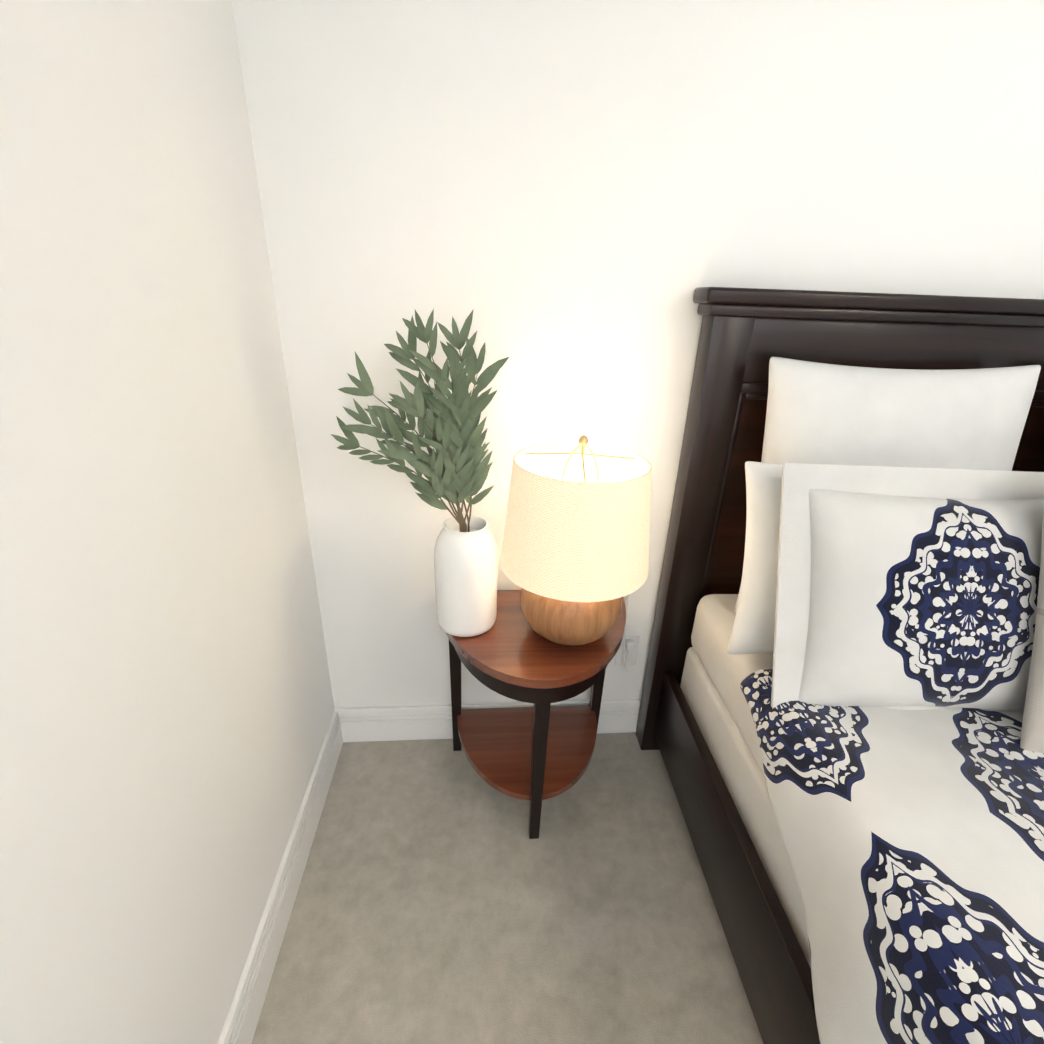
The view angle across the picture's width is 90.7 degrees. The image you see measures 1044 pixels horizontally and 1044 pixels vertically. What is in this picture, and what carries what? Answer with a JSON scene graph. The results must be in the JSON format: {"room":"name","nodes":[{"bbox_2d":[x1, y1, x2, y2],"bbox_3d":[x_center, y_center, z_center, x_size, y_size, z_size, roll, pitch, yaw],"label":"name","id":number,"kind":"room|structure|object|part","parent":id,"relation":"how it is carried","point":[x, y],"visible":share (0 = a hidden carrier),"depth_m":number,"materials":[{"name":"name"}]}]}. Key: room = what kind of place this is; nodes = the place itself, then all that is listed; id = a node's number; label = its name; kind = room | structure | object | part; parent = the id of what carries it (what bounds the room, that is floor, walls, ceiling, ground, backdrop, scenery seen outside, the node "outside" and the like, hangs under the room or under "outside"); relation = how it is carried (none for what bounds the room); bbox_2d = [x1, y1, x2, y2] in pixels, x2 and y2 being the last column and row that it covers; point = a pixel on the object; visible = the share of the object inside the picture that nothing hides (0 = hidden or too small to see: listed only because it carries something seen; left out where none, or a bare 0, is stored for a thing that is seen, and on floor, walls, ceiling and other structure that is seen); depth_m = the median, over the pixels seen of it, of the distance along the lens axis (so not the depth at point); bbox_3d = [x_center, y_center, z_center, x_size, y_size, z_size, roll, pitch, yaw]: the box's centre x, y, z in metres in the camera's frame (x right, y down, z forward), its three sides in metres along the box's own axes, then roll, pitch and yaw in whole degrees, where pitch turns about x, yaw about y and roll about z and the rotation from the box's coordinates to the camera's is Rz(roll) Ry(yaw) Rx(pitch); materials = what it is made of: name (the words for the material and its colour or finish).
{"room":"bedroom","nodes":[
{"label":"bedroom","id":0,"kind":"room"},
{"bbox_2d":[0,0,334,1043],"bbox_3d":[-0.511,0.361,-0.456,0.150,2.440,3.730,0,24,-5],"label":"wall","id":1,"kind":"structure","parent":0,"point":[166,704],"depth_m":0.72,"materials":[{"name":"paint"}]},
{"bbox_2d":[217,711,346,1043],"bbox_3d":[-0.465,1.419,0.005,0.019,0.135,3.716,0,24,-5],"label":"baseboard","id":2,"kind":"structure","parent":1,"relation":"attached to","point":[241,1021],"depth_m":1.19,"materials":[{"name":"white wood"}]},
{"bbox_2d":[252,732,763,1043],"bbox_3d":[1.955,1.534,0.263,5.185,0.120,4.030,0,24,-5],"label":"floor","id":3,"kind":"structure","parent":0,"point":[442,897],"depth_m":1.25,"materials":[{"name":"carpet"}]},
{"bbox_2d":[446,590,625,838],"bbox_3d":[0.031,0.549,1.471,0.540,0.590,0.400,0,24,-5],"label":"nightstand","id":4,"kind":"object","parent":3,"relation":"on","point":[539,752],"visible":0.88,"depth_m":1.41,"materials":[{"name":"brown wood"}]},
{"bbox_2d":[331,308,508,636],"bbox_3d":[-0.234,-0.088,1.208,0.400,0.768,0.160,0,24,-5],"label":"vase","id":5,"kind":"object","parent":4,"relation":"on","point":[453,468],"visible":1,"depth_m":1.16,"materials":[{"name":"white ceramic"}]},
{"bbox_2d":[500,435,651,671],"bbox_3d":[0.162,0.176,1.329,0.441,0.824,0.404,0,24,-5],"label":"table lamp","id":6,"kind":"object","parent":4,"relation":"on","point":[574,561],"visible":0.96,"depth_m":1.11,"materials":[{"name":"beige fabric"}]},
{"bbox_3d":[0.131,-0.019,1.216,0.360,0.260,0.360,0,24,-5],"label":"lamp shade","id":7,"kind":"part","parent":6,"relation":"part of","materials":[{"name":"fabric"}]},
{"bbox_3d":[0.241,0.349,1.572,0.243,0.318,0.112,0,24,-5],"label":"cord","id":8,"kind":"part","parent":6,"relation":"part of","materials":[{"name":"plastic"}]},
{"bbox_2d":[636,287,1043,1043],"bbox_3d":[1.198,0.582,0.454,1.842,1.420,2.419,1,24,-3],"label":"bed","id":9,"kind":"object","parent":3,"relation":"on","point":[840,723],"visible":1,"depth_m":0.99,"materials":[{"name":"white fabric"}]},
{"bbox_2d":[1019,464,1043,787],"bbox_3d":[1.170,0.177,0.897,0.550,0.550,0.152,4,2,4],"label":"pillow","id":10,"kind":"object","parent":9,"relation":"on","point":[1031,513],"depth_m":0.95,"materials":[{"name":"white fabric"}]},
{"bbox_2d":[231,0,1043,707],"bbox_3d":[1.403,-0.417,1.485,4.285,2.440,0.150,0,24,-5],"label":"wall","id":11,"kind":"structure","parent":0,"point":[571,204],"depth_m":1.18,"materials":[{"name":"paint"}]},
{"bbox_2d":[334,699,640,741],"bbox_3d":[1.371,0.672,1.869,3.985,0.135,0.018,0,24,-5],"label":"baseboard","id":12,"kind":"structure","parent":11,"relation":"attached to","point":[386,730],"depth_m":1.72,"materials":[{"name":"white wood"}]},
{"bbox_2d":[615,636,639,665],"bbox_3d":[0.342,0.420,1.679,0.070,0.114,0.008,0,24,-5],"label":"electrical outlet plate","id":13,"kind":"object","parent":11,"relation":"attached to","point":[619,658],"visible":0.62,"depth_m":1.68,"materials":[{"name":"plastic"}]}
]}

